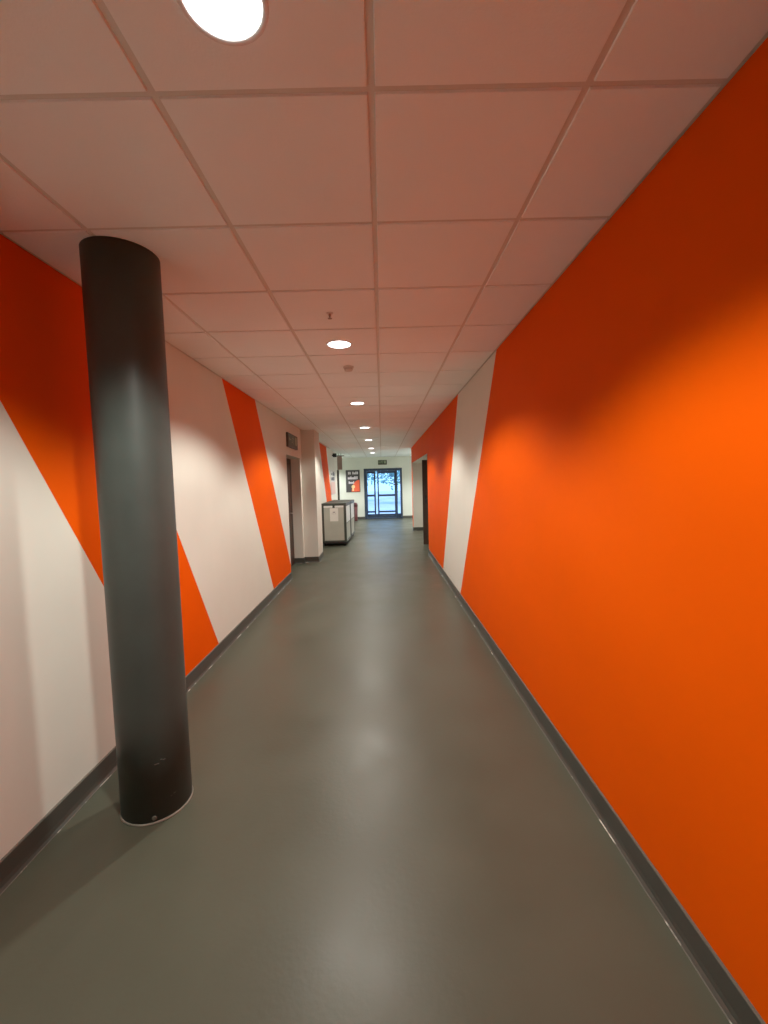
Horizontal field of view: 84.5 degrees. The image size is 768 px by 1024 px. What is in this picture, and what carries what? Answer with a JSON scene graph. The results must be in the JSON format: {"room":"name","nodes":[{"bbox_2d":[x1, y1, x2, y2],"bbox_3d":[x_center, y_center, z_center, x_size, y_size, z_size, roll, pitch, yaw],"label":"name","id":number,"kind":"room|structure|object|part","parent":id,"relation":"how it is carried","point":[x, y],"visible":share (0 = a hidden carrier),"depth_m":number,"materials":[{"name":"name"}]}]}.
{"room":"building corridor","nodes":[
{"label":"building corridor","id":0,"kind":"room"},
{"bbox_2d":[0,234,337,859],"bbox_3d":[-1.836,-0.137,6.195,0.985,2.661,18.400,-2,4,0],"label":"wall","id":1,"kind":"structure","parent":0,"point":[230,452],"depth_m":2.16,"materials":[{"name":"white paint"}]},
{"bbox_2d":[0,551,323,895],"bbox_3d":[-1.539,1.127,6.286,0.512,0.114,18.400,-2,4,0],"label":"baseboard","id":2,"kind":"structure","parent":1,"relation":"attached to","point":[22,854],"depth_m":2.12,"materials":[{"name":"grey plastic"}]},
{"bbox_2d":[286,458,294,565],"bbox_3d":[-1.807,0.044,7.747,0.102,2.080,1.320,-2,4,0],"label":"door","id":3,"kind":"structure","parent":1,"relation":"in","point":[289,482],"depth_m":8.23,"materials":[{"name":"black wood"}]},
{"bbox_2d":[286,432,297,449],"bbox_3d":[-1.610,-1.237,7.422,0.040,0.240,0.800,-2,4,0],"label":"exit sign","id":4,"kind":"object","parent":1,"relation":"attached to","point":[291,440],"visible":1,"depth_m":7.28,"materials":[{"name":"brown"}]},
{"bbox_3d":[-1.594,-1.253,7.421,0.004,0.180,0.744,-2,4,0],"label":"panel","id":5,"kind":"part","parent":4,"relation":"part of","materials":[{"name":"grey"}]},
{"bbox_2d":[330,470,335,494],"bbox_3d":[-1.671,-0.963,13.857,0.016,0.780,1.200,-2,4,0],"label":"poster","id":6,"kind":"object","parent":1,"relation":"attached to","point":[332,473],"visible":1,"depth_m":13.71,"materials":[{"name":"grey paper"}]},
{"bbox_2d":[337,470,339,499],"bbox_3d":[-1.640,-0.490,15.384,0.064,2.060,0.120,-2,4,0],"label":"post","id":7,"kind":"object","parent":1,"relation":"attached to","point":[338,485],"visible":0.56,"depth_m":15.29,"materials":[{"name":"brown"}]},
{"bbox_2d":[0,518,729,1023],"bbox_3d":[0.199,1.096,7.728,9.200,0.120,21.660,-2,4,0],"label":"floor","id":8,"kind":"structure","parent":0,"point":[376,826],"depth_m":1.75,"materials":[{"name":"plastic"}]},
{"bbox_2d":[79,236,193,826],"bbox_3d":[-1.183,0.139,2.053,0.330,2.660,0.330,-2,4,0],"label":"column","id":9,"kind":"structure","parent":8,"relation":"on","point":[121,278],"depth_m":1.93,"materials":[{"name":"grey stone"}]},
{"bbox_2d":[321,501,350,545],"bbox_3d":[-1.241,0.286,11.171,0.628,1.084,1.068,-1,4,2],"label":"cabinet","id":10,"kind":"object","parent":8,"relation":"on","point":[339,531],"visible":0.99,"depth_m":10.66,"materials":[{"name":"grey metal"}]},
{"bbox_2d":[330,508,337,520],"bbox_3d":[-1.255,0.070,10.622,0.210,0.330,0.008,-1,4,2],"label":"paper notice","id":11,"kind":"object","parent":10,"relation":"attached to","point":[333,511],"visible":1,"depth_m":10.62,"materials":[{"name":"white paper"}]},
{"bbox_3d":[-1.255,0.306,10.657,0.500,0.830,0.012,-1,4,2],"label":"panel","id":12,"kind":"part","parent":10,"relation":"part of","materials":[{"name":"grey metal"}]},
{"bbox_3d":[-1.255,-0.244,11.133,0.628,0.020,1.068,-1,4,2],"label":"lid","id":13,"kind":"part","parent":10,"relation":"part of","materials":[{"name":"grey metal"}]},
{"bbox_3d":[-0.955,0.035,11.145,0.012,0.425,0.940,-1,4,2],"label":"panel","id":14,"kind":"part","parent":10,"relation":"part of","materials":[{"name":"white metal"}]},
{"bbox_3d":[-0.944,0.469,11.175,0.012,0.415,0.940,-1,4,2],"label":"panel","id":15,"kind":"part","parent":10,"relation":"part of","materials":[{"name":"white metal"}]},
{"bbox_2d":[329,499,354,536],"bbox_3d":[-1.210,0.207,12.278,0.628,1.084,1.068,-1,4,2],"label":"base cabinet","id":16,"kind":"object","parent":8,"relation":"on","point":[352,500],"visible":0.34,"depth_m":12.26,"materials":[{"name":"grey"}]},
{"bbox_3d":[-1.224,-0.324,12.240,0.628,0.020,1.068,-1,4,2],"label":"lid","id":17,"kind":"part","parent":16,"relation":"part of","materials":[{"name":"grey metal"}]},
{"bbox_3d":[-0.925,-0.044,12.252,0.012,0.425,0.940,-1,4,2],"label":"panel","id":18,"kind":"part","parent":16,"relation":"part of","materials":[{"name":"white metal"}]},
{"bbox_3d":[-1.211,0.168,12.273,0.620,0.965,1.064,-1,4,2],"label":"frame","id":19,"kind":"part","parent":16,"relation":"part of","materials":[{"name":"grey metal"}]},
{"bbox_3d":[-0.913,0.390,12.283,0.012,0.415,0.940,-1,4,2],"label":"panel","id":20,"kind":"part","parent":16,"relation":"part of","materials":[{"name":"white metal"}]},
{"bbox_2d":[354,502,357,520],"bbox_3d":[-1.284,-0.010,17.651,0.384,0.765,0.363,-2,4,0],"label":"waste bin","id":21,"kind":"object","parent":8,"relation":"on","point":[355,504],"visible":0.49,"depth_m":17.50,"materials":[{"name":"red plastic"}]},
{"bbox_2d":[337,456,412,516],"bbox_3d":[0.101,-1.045,18.333,9.200,2.661,0.200,-2,4,0],"label":"wall","id":22,"kind":"structure","parent":0,"point":[404,462],"depth_m":18.19,"materials":[{"name":"white paint"}]},
{"bbox_2d":[346,470,359,491],"bbox_3d":[-1.339,-1.328,18.192,0.600,0.950,0.020,-2,4,0],"label":"poster","id":23,"kind":"object","parent":22,"relation":"attached to","point":[352,476],"visible":1,"depth_m":18.18,"materials":[{"name":"black paper"}]},
{"bbox_2d":[378,460,386,464],"bbox_3d":[-0.067,-2.129,18.134,0.380,0.200,0.040,-2,4,0],"label":"exit sign","id":24,"kind":"object","parent":22,"relation":"attached to","point":[380,462],"visible":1,"depth_m":18.12,"materials":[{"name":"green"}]},
{"bbox_2d":[364,468,402,518],"bbox_3d":[-0.028,-0.798,18.319,1.644,2.178,0.180,-2,4,0],"label":"door","id":25,"kind":"structure","parent":22,"relation":"in","point":[396,514],"depth_m":18.27,"materials":[{"name":"blue metal"}]},
{"bbox_2d":[358,515,412,518],"bbox_3d":[0.135,0.233,18.311,8.800,0.112,0.022,-2,4,0],"label":"baseboard","id":26,"kind":"structure","parent":22,"relation":"attached to","point":[408,516],"depth_m":18.31,"materials":[{"name":"grey"}]},
{"bbox_2d":[0,0,767,457],"bbox_3d":[0.127,-1.647,7.534,9.200,0.060,21.660,-2,4,0],"label":"ceiling","id":27,"kind":"structure","parent":0,"point":[420,175],"depth_m":1.41,"materials":[{"name":"tile"}]},
{"bbox_2d":[176,0,268,45],"bbox_3d":[-0.359,-1.134,0.935,0.202,0.006,0.202,-2,4,0],"label":"recessed light","id":28,"kind":"object","parent":27,"relation":"in","point":[226,22],"visible":1,"depth_m":0.97,"materials":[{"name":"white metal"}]},
{"bbox_2d":[326,340,351,348],"bbox_3d":[-0.347,-1.301,3.285,0.202,0.006,0.202,-2,4,0],"label":"recessed light","id":29,"kind":"object","parent":27,"relation":"in","point":[336,344],"visible":1,"depth_m":3.27,"materials":[{"name":"white plastic"}]},
{"bbox_2d":[337,455,343,469],"bbox_3d":[-1.571,-1.827,15.341,0.265,0.590,0.060,-2,4,0],"label":"board","id":30,"kind":"object","parent":27,"relation":"hanging from","point":[339,457],"visible":0.96,"depth_m":15.31,"materials":[{"name":"black plastic"}]},
{"bbox_2d":[343,365,353,371],"bbox_3d":[-0.331,-1.329,3.934,0.100,0.042,0.100,-2,4,0],"label":"smoke detector","id":31,"kind":"object","parent":27,"relation":"attached to","point":[348,368],"visible":1,"depth_m":3.90,"materials":[{"name":"white plastic"}]},
{"bbox_2d":[350,402,364,404],"bbox_3d":[-0.362,-1.474,5.739,0.202,0.006,0.202,-2,4,0],"label":"recessed light","id":32,"kind":"object","parent":27,"relation":"in","point":[351,403],"visible":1,"depth_m":5.73,"materials":[{"name":"white plastic"}]},
{"bbox_2d":[411,37,767,1023],"bbox_3d":[1.520,-0.169,5.410,1.111,2.661,16.800,-2,4,0],"label":"wall","id":33,"kind":"structure","parent":0,"point":[598,486],"depth_m":1.54,"materials":[{"name":"orange paint"}]},
{"bbox_2d":[422,460,428,544],"bbox_3d":[1.406,-0.244,10.438,0.895,2.092,0.102,-2,4,0],"label":"door","id":34,"kind":"structure","parent":33,"relation":"in","point":[424,462],"depth_m":10.44,"materials":[{"name":"black plastic"}]},
{"bbox_2d":[412,527,765,1023],"bbox_3d":[1.439,1.105,5.500,0.938,0.114,16.800,-2,4,0],"label":"baseboard","id":35,"kind":"structure","parent":33,"relation":"attached to","point":[731,999],"depth_m":1.65,"materials":[{"name":"grey plastic"}]},
{"label":"outside","id":36,"kind":"structure","parent":0,"visible":0},
{"bbox_2d":[368,491,400,513],"bbox_3d":[-0.225,-1.613,46.732,80.000,0.130,56.540,-2,4,0],"label":"ground","id":37,"kind":"structure","parent":36,"point":[386,503],"depth_m":32.95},
{"bbox_2d":[367,473,381,484],"bbox_3d":[-1.823,-3.389,35.863,3.475,5.030,3.672,-2,4,0],"label":"tree","id":38,"kind":"object","parent":37,"relation":"on","point":[368,476],"visible":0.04,"depth_m":35.84,"materials":[{"name":"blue plant"}]},
{"bbox_2d":[371,470,399,492],"bbox_3d":[0.764,-2.875,30.981,4.019,4.558,4.450,-2,4,0],"label":"tree","id":39,"kind":"object","parent":37,"relation":"on","point":[391,475],"visible":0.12,"depth_m":30.64,"materials":[{"name":"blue plant"}]}
]}

